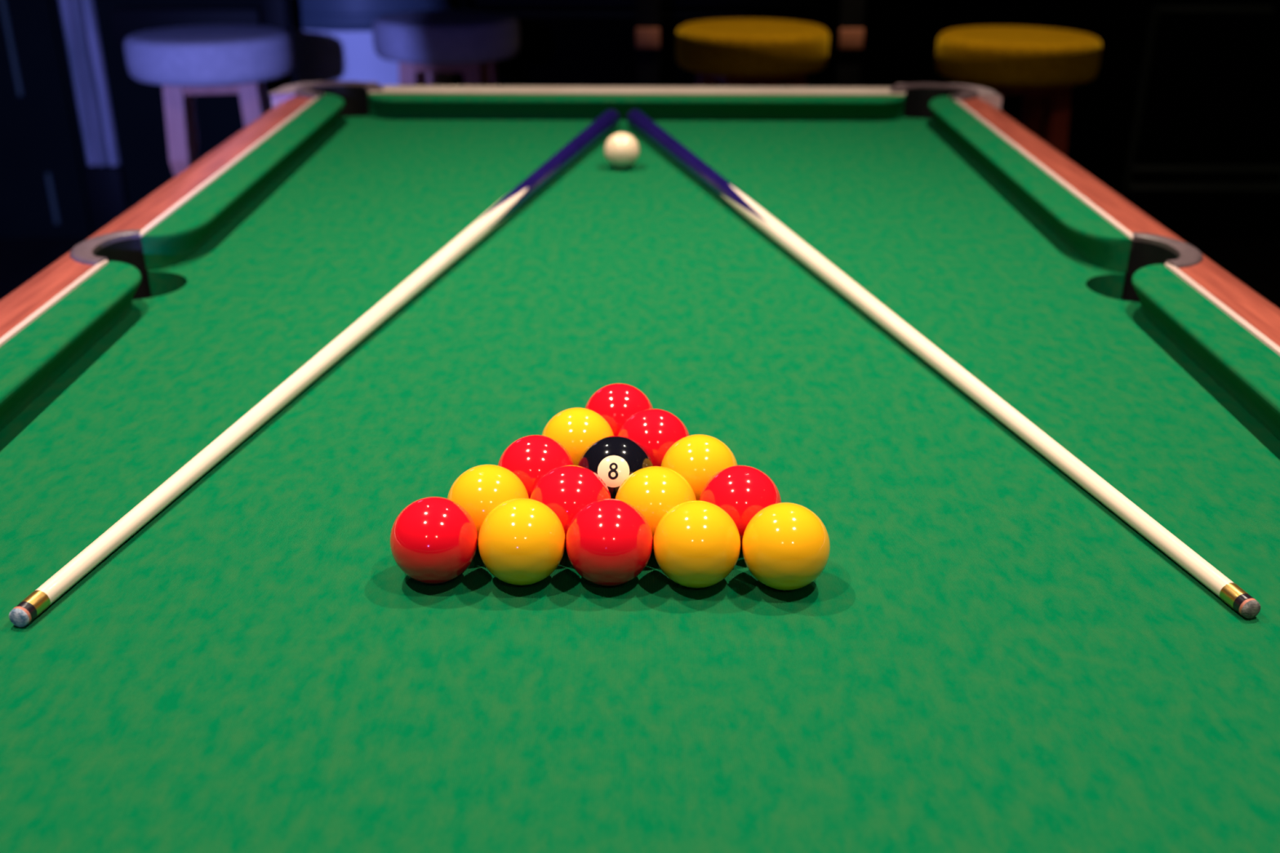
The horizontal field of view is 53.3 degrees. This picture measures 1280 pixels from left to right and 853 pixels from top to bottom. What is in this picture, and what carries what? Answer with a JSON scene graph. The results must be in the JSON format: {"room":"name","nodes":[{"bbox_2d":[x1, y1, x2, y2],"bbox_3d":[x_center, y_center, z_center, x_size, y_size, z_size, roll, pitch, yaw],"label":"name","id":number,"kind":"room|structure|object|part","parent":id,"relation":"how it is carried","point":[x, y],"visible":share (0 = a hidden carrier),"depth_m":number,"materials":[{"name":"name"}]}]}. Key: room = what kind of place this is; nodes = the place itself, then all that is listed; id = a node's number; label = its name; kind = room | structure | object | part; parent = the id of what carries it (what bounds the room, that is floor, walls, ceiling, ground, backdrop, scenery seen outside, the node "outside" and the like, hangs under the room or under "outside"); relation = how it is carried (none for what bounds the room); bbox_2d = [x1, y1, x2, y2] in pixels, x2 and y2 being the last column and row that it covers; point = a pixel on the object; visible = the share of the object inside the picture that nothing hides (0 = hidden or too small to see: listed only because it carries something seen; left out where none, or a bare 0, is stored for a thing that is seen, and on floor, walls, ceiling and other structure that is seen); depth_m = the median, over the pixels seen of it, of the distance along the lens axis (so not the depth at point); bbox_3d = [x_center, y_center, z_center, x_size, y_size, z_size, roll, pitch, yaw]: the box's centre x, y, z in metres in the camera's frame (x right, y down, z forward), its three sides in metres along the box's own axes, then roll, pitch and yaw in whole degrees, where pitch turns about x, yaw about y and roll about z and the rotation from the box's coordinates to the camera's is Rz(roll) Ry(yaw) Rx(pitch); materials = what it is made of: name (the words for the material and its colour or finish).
{"room":"games hall","nodes":[
{"label":"games hall","id":0,"kind":"room"},
{"bbox_2d":[0,237,1279,308],"bbox_3d":[0.194,0.948,0.921,6.400,0.100,7.700,0,24,0],"label":"floor","id":1,"kind":"structure","parent":0,"point":[1255,263],"depth_m":4.10,"materials":[{"name":"black"}]},
{"bbox_2d":[124,24,293,177],"bbox_3d":[-0.965,-0.506,3.015,0.360,0.823,0.360,-5,25,-11],"label":"bar stool","id":2,"kind":"object","parent":1,"relation":"on","point":[188,61],"visible":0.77,"depth_m":2.78,"materials":[{"name":"grey fabric"}]},
{"bbox_3d":[-1.036,-0.423,2.934,0.067,0.737,0.067,-5,25,-11],"label":"leg","id":3,"kind":"part","parent":2,"relation":"part of","materials":[{"name":"brown wood"}]},
{"bbox_3d":[-1.073,-0.496,3.097,0.067,0.737,0.067,-5,25,-11],"label":"leg","id":4,"kind":"part","parent":2,"relation":"part of","materials":[{"name":"brown wood"}]},
{"bbox_3d":[-0.964,-0.838,2.865,0.360,0.095,0.360,-5,25,-11],"label":"seat","id":5,"kind":"part","parent":2,"relation":"part of","materials":[{"name":"grey fabric"}]},
{"bbox_3d":[-0.857,-0.437,2.968,0.067,0.737,0.067,-5,25,-11],"label":"leg","id":6,"kind":"part","parent":2,"relation":"part of","materials":[{"name":"brown wood"}]},
{"bbox_3d":[-0.894,-0.511,3.131,0.067,0.737,0.067,-5,25,-11],"label":"leg","id":7,"kind":"part","parent":2,"relation":"part of","materials":[{"name":"brown wood"}]},
{"bbox_2d":[289,0,453,85],"bbox_3d":[-0.810,-1.751,3.519,0.530,2.680,0.530,0,24,0],"label":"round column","id":8,"kind":"structure","parent":1,"relation":"on","point":[333,39],"depth_m":3.57,"materials":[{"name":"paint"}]},
{"bbox_2d":[372,9,519,85],"bbox_3d":[-0.479,-0.635,3.305,0.360,0.823,0.360,2,24,5],"label":"bar stool","id":9,"kind":"object","parent":1,"relation":"on","point":[424,44],"visible":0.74,"depth_m":3.04,"materials":[{"name":"grey wood"}]},
{"bbox_3d":[-0.579,-0.562,3.247,0.067,0.737,0.067,2,24,5],"label":"leg","id":10,"kind":"part","parent":9,"relation":"part of","materials":[{"name":"brown wood"}]},
{"bbox_3d":[-0.561,-0.637,3.413,0.067,0.737,0.067,2,24,5],"label":"leg","id":11,"kind":"part","parent":9,"relation":"part of","materials":[{"name":"brown wood"}]},
{"bbox_3d":[-0.397,-0.554,3.231,0.067,0.737,0.067,2,24,5],"label":"leg","id":12,"kind":"part","parent":9,"relation":"part of","materials":[{"name":"brown wood"}]},
{"bbox_3d":[-0.379,-0.629,3.397,0.067,0.737,0.067,2,24,5],"label":"leg","id":13,"kind":"part","parent":9,"relation":"part of","materials":[{"name":"brown wood"}]},
{"bbox_2d":[109,0,865,92],"bbox_3d":[-0.112,-0.882,3.507,2.900,1.110,0.200,0,24,0],"label":"wall","id":14,"kind":"structure","parent":1,"relation":"on","point":[126,21],"depth_m":3.41,"materials":[{"name":"brown wood"}]},
{"bbox_3d":[-0.962,-0.853,3.485,0.062,1.070,0.060,0,24,0],"label":"leg","id":15,"kind":"part","parent":14,"relation":"part of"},
{"bbox_3d":[0.020,-0.851,3.489,0.062,1.070,0.060,0,24,0],"label":"leg","id":16,"kind":"part","parent":14,"relation":"part of","materials":[{"name":"black"}]},
{"bbox_3d":[0.558,-0.850,3.491,0.062,1.070,0.060,0,24,0],"label":"leg","id":17,"kind":"part","parent":14,"relation":"part of","materials":[{"name":"black"}]},
{"bbox_2d":[0,80,1279,852],"bbox_3d":[-0.006,0.204,1.423,1.169,0.843,1.978,0,24,0],"label":"pool table","id":18,"kind":"object","parent":1,"relation":"on","point":[984,655],"visible":1,"depth_m":0.85,"materials":[{"name":"green fabric"}]},
{"bbox_2d":[0,261,141,431],"bbox_3d":[-0.479,0.030,0.840,0.047,0.035,0.830,0,24,0],"label":"cushion","id":19,"kind":"object","parent":18,"relation":"on","point":[53,351],"depth_m":1.05,"materials":[{"name":"green fabric"}]},
{"bbox_3d":[-0.507,-0.158,1.306,0.006,0.075,0.002,0,24,0],"label":"jaw plate","id":20,"kind":"part","parent":18,"relation":"part of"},
{"bbox_3d":[-0.546,-0.138,1.267,0.073,0.082,1.724,0,24,0],"label":"rail","id":21,"kind":"part","parent":18,"relation":"part of","materials":[{"name":"brown wood"}]},
{"bbox_2d":[141,93,344,270],"bbox_3d":[-0.482,-0.347,1.675,0.047,0.035,0.830,0,24,0],"label":"cushion","id":22,"kind":"object","parent":18,"relation":"on","point":[193,231],"depth_m":1.51,"materials":[{"name":"green fabric"}]},
{"bbox_2d":[8,108,620,626],"bbox_3d":[-0.193,-0.188,1.345,0.028,0.028,1.448,5,25,11],"label":"pool cue","id":23,"kind":"object","parent":18,"relation":"on","point":[55,587],"visible":1,"depth_m":1.01,"materials":[{"name":"beige wood"}]},
{"bbox_2d":[390,496,478,583],"bbox_3d":[-0.120,0.066,0.744,0.051,0.051,0.051,14,28,28],"label":"ball","id":24,"kind":"object","parent":18,"relation":"on","point":[434,540],"visible":1,"depth_m":0.73,"materials":[{"name":"red plastic"}]},
{"bbox_2d":[447,464,528,546],"bbox_3d":[-0.093,0.049,0.784,0.051,0.051,0.051,-16,29,-32],"label":"ball","id":25,"kind":"object","parent":18,"relation":"on","point":[479,489],"visible":0.49,"depth_m":0.76,"materials":[{"name":"yellow plastic"}]},
{"bbox_2d":[478,497,565,585],"bbox_3d":[-0.069,0.067,0.743,0.051,0.051,0.051,-10,26,-22],"label":"ball","id":26,"kind":"object","parent":18,"relation":"on","point":[522,541],"visible":1,"depth_m":0.72,"materials":[{"name":"yellow plastic"}]},
{"bbox_2d":[497,435,574,498],"bbox_3d":[-0.067,0.031,0.824,0.051,0.051,0.051,-11,26,-23],"label":"ball","id":27,"kind":"object","parent":18,"relation":"on","point":[530,457],"visible":0.39,"depth_m":0.80,"materials":[{"name":"red plastic"}]},
{"bbox_2d":[529,465,611,547],"bbox_3d":[-0.043,0.049,0.783,0.051,0.051,0.051,-8,26,-18],"label":"ball","id":28,"kind":"object","parent":18,"relation":"on","point":[566,490],"visible":0.46,"depth_m":0.76,"materials":[{"name":"red plastic"}]},
{"bbox_2d":[542,407,613,465],"bbox_3d":[-0.042,0.013,0.864,0.051,0.051,0.051,18,30,34],"label":"ball","id":29,"kind":"object","parent":18,"relation":"on","point":[576,428],"visible":0.53,"depth_m":0.84,"materials":[{"name":"yellow plastic"}]},
{"bbox_2d":[565,498,653,586],"bbox_3d":[-0.018,0.067,0.743,0.051,0.051,0.051,-14,28,-28],"label":"ball","id":30,"kind":"object","parent":18,"relation":"on","point":[609,542],"visible":1,"depth_m":0.72,"materials":[{"name":"red plastic"}]},
{"bbox_2d":[577,435,653,498],"bbox_3d":[-0.016,0.031,0.823,0.051,0.051,0.051,0,24,0],"label":"ball","id":31,"kind":"object","parent":18,"relation":"on","point":[613,459],"visible":0.58,"depth_m":0.80,"materials":[{"name":"black plastic"}]},
{"bbox_2d":[585,382,653,435],"bbox_3d":[-0.015,-0.005,0.904,0.051,0.051,0.051,-9,26,-20],"label":"ball","id":32,"kind":"object","parent":18,"relation":"on","point":[615,402],"visible":0.44,"depth_m":0.88,"materials":[{"name":"red plastic"}]},
{"bbox_2d":[604,132,639,168],"bbox_3d":[-0.025,-0.373,1.724,0.048,0.048,0.048,0,24,0],"label":"cue ball","id":33,"kind":"object","parent":18,"relation":"on","point":[621,149],"visible":1,"depth_m":1.71,"materials":[{"name":"white plastic"}]},
{"bbox_3d":[-0.005,-0.517,2.114,0.865,0.081,0.086,0,24,0],"label":"rail","id":34,"kind":"part","parent":18,"relation":"part of","materials":[{"name":"brown wood"}]},
{"bbox_2d":[368,93,905,119],"bbox_3d":[-0.005,-0.511,2.044,0.866,0.035,0.047,0,24,0],"label":"cushion","id":35,"kind":"object","parent":18,"relation":"on","point":[382,106],"depth_m":2.03,"materials":[{"name":"green fabric"}]},
{"bbox_2d":[617,408,689,466],"bbox_3d":[0.009,0.013,0.863,0.051,0.051,0.051,-21,32,-39],"label":"ball","id":36,"kind":"object","parent":18,"relation":"on","point":[656,430],"visible":0.5,"depth_m":0.84,"materials":[{"name":"red plastic"}]},
{"bbox_2d":[615,466,696,549],"bbox_3d":[0.010,0.050,0.782,0.051,0.051,0.051,2,24,5],"label":"ball","id":37,"kind":"object","parent":18,"relation":"on","point":[654,491],"visible":0.54,"depth_m":0.76,"materials":[{"name":"yellow plastic"}]},
{"bbox_2d":[653,500,740,588],"bbox_3d":[0.033,0.068,0.741,0.051,0.051,0.051,16,28,31],"label":"ball","id":38,"kind":"object","parent":18,"relation":"on","point":[696,544],"visible":1,"depth_m":0.72,"materials":[{"name":"yellow plastic"}]},
{"bbox_2d":[660,434,737,500],"bbox_3d":[0.038,0.030,0.825,0.051,0.051,0.051,-2,24,-4],"label":"ball","id":39,"kind":"object","parent":18,"relation":"on","point":[696,458],"visible":0.5,"depth_m":0.81,"materials":[{"name":"yellow plastic"}]},
{"bbox_2d":[699,465,782,547],"bbox_3d":[0.062,0.049,0.784,0.051,0.051,0.051,-5,25,-12],"label":"ball","id":40,"kind":"object","parent":18,"relation":"on","point":[742,491],"visible":0.48,"depth_m":0.76,"materials":[{"name":"red plastic"}]},
{"bbox_2d":[742,502,830,590],"bbox_3d":[0.085,0.069,0.739,0.051,0.051,0.051,-6,25,-13],"label":"ball","id":41,"kind":"object","parent":18,"relation":"on","point":[786,546],"visible":1,"depth_m":0.72,"materials":[{"name":"yellow plastic"}]},
{"bbox_2d":[625,108,1260,618],"bbox_3d":[0.166,-0.189,1.351,0.028,0.028,1.448,-6,25,-13],"label":"pool cue","id":42,"kind":"object","parent":18,"relation":"on","point":[1230,593],"visible":1,"depth_m":1.02,"materials":[{"name":"beige wood"}]},
{"bbox_2d":[928,96,1131,272],"bbox_3d":[0.474,-0.344,1.679,0.047,0.035,0.830,0,24,0],"label":"cushion","id":43,"kind":"object","parent":18,"relation":"on","point":[1079,233],"depth_m":1.52,"materials":[{"name":"green fabric"}]},
{"bbox_3d":[0.540,-0.136,1.271,0.073,0.082,1.724,0,24,0],"label":"rail","id":44,"kind":"part","parent":18,"relation":"part of","materials":[{"name":"brown wood"}]},
{"bbox_3d":[0.502,-0.155,1.310,0.006,0.075,0.002,0,24,0],"label":"jaw plate","id":45,"kind":"part","parent":18,"relation":"part of","materials":[{"name":"black plastic"}]},
{"bbox_2d":[1131,263,1279,439],"bbox_3d":[0.477,0.032,0.844,0.047,0.035,0.830,0,24,0],"label":"cushion","id":46,"kind":"object","parent":18,"relation":"on","point":[1231,364],"depth_m":1.05,"materials":[{"name":"green fabric"}]},
{"bbox_2d":[675,18,829,86],"bbox_3d":[0.263,-0.565,3.157,0.360,0.823,0.360,-7,25,-16],"label":"bar stool","id":47,"kind":"object","parent":1,"relation":"on","point":[731,52],"visible":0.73,"depth_m":2.89,"materials":[{"name":"yellow fabric"}]},
{"bbox_3d":[0.148,-0.551,3.229,0.067,0.737,0.067,-7,25,-16],"label":"leg","id":48,"kind":"part","parent":47,"relation":"part of","materials":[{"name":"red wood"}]},
{"bbox_3d":[0.202,-0.479,3.070,0.067,0.737,0.067,-7,25,-16],"label":"leg","id":49,"kind":"part","parent":47,"relation":"part of","materials":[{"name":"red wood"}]},
{"bbox_3d":[0.323,-0.573,3.280,0.067,0.737,0.067,-7,25,-16],"label":"leg","id":50,"kind":"part","parent":47,"relation":"part of","materials":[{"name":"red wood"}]},
{"bbox_3d":[0.377,-0.501,3.120,0.067,0.737,0.067,-7,25,-16],"label":"leg","id":51,"kind":"part","parent":47,"relation":"part of","materials":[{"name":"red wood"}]},
{"bbox_2d":[935,25,1102,156],"bbox_3d":[0.854,-0.512,3.045,0.360,0.823,0.360,-1,24,-3],"label":"bar stool","id":52,"kind":"object","parent":1,"relation":"on","point":[1032,63],"visible":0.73,"depth_m":2.80,"materials":[{"name":"yellow wood"}]},
{"bbox_3d":[0.758,-0.509,3.141,0.067,0.737,0.067,-1,24,-3],"label":"leg","id":53,"kind":"part","parent":52,"relation":"part of","materials":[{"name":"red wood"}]},
{"bbox_3d":[0.767,-0.434,2.975,0.067,0.737,0.067,-1,24,-3],"label":"leg","id":54,"kind":"part","parent":52,"relation":"part of","materials":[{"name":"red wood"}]},
{"bbox_3d":[0.855,-0.844,2.895,0.360,0.095,0.360,-1,24,-3],"label":"seat","id":55,"kind":"part","parent":52,"relation":"part of","materials":[{"name":"yellow fabric"}]},
{"bbox_3d":[0.940,-0.512,3.150,0.067,0.737,0.067,-1,24,-3],"label":"leg","id":56,"kind":"part","parent":52,"relation":"part of","materials":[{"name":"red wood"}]},
{"bbox_3d":[0.950,-0.437,2.984,0.067,0.737,0.067,-1,24,-3],"label":"leg","id":57,"kind":"part","parent":52,"relation":"part of","materials":[{"name":"red wood"}]},
{"bbox_2d":[52,0,1279,239],"bbox_3d":[0.189,-1.884,3.799,6.600,2.700,0.126,0,24,0],"label":"wall","id":58,"kind":"structure","parent":0,"point":[1179,117],"depth_m":4.10,"materials":[{"name":"paint"}]},
{"bbox_2d":[0,0,128,237],"bbox_3d":[-2.160,-1.553,3.894,0.905,2.000,0.052,0,24,0],"label":"door","id":59,"kind":"structure","parent":58,"relation":"in","point":[42,190],"depth_m":4.14,"materials":[{"name":"paint"}]},
{"bbox_3d":[-1.987,-1.673,3.835,0.020,1.330,0.042,0,24,0],"label":"panel moulding","id":60,"kind":"part","parent":59,"relation":"part of","materials":[{"name":"paint"}]},
{"bbox_3d":[-1.950,-0.761,4.246,0.020,0.170,0.042,0,24,0],"label":"panel moulding","id":61,"kind":"part","parent":59,"relation":"part of","materials":[{"name":"paint"}]},
{"bbox_3d":[-1.802,-1.663,3.845,0.030,1.755,0.032,0,24,0],"label":"frame moulding","id":62,"kind":"part","parent":59,"relation":"part of","materials":[{"name":"paint"}]},
{"bbox_3d":[-1.767,-1.662,3.842,0.026,1.755,0.040,0,24,0],"label":"frame moulding","id":63,"kind":"part","parent":59,"relation":"part of","materials":[{"name":"paint"}]},
{"bbox_3d":[-1.731,-1.663,3.844,0.038,1.755,0.036,0,24,0],"label":"frame moulding","id":64,"kind":"part","parent":59,"relation":"part of","materials":[{"name":"paint"}]},
{"bbox_3d":[-0.088,-1.298,4.016,0.850,0.020,0.030,0,24,0],"label":"panel moulding","id":65,"kind":"part","parent":58,"relation":"part of","materials":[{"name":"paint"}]},
{"bbox_3d":[0.012,-1.332,4.001,1.050,0.015,0.030,0,24,0],"label":"panel moulding","id":66,"kind":"part","parent":58,"relation":"part of","materials":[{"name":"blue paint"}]},
{"bbox_3d":[1.621,-1.054,4.136,0.030,0.600,0.022,0,24,0],"label":"panel moulding","id":67,"kind":"part","parent":58,"relation":"part of","materials":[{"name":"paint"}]},
{"bbox_3d":[1.890,-0.793,4.246,0.530,0.035,0.036,0,24,0],"label":"panel moulding","id":68,"kind":"part","parent":58,"relation":"part of","materials":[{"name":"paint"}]},
{"bbox_3d":[1.875,-0.851,4.223,0.500,0.030,0.032,0,24,0],"label":"panel moulding","id":69,"kind":"part","parent":58,"relation":"part of","materials":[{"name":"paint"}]},
{"bbox_3d":[1.807,-1.311,4.015,0.360,0.030,0.032,0,24,0],"label":"panel moulding","id":70,"kind":"part","parent":58,"relation":"part of","materials":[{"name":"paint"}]}
]}

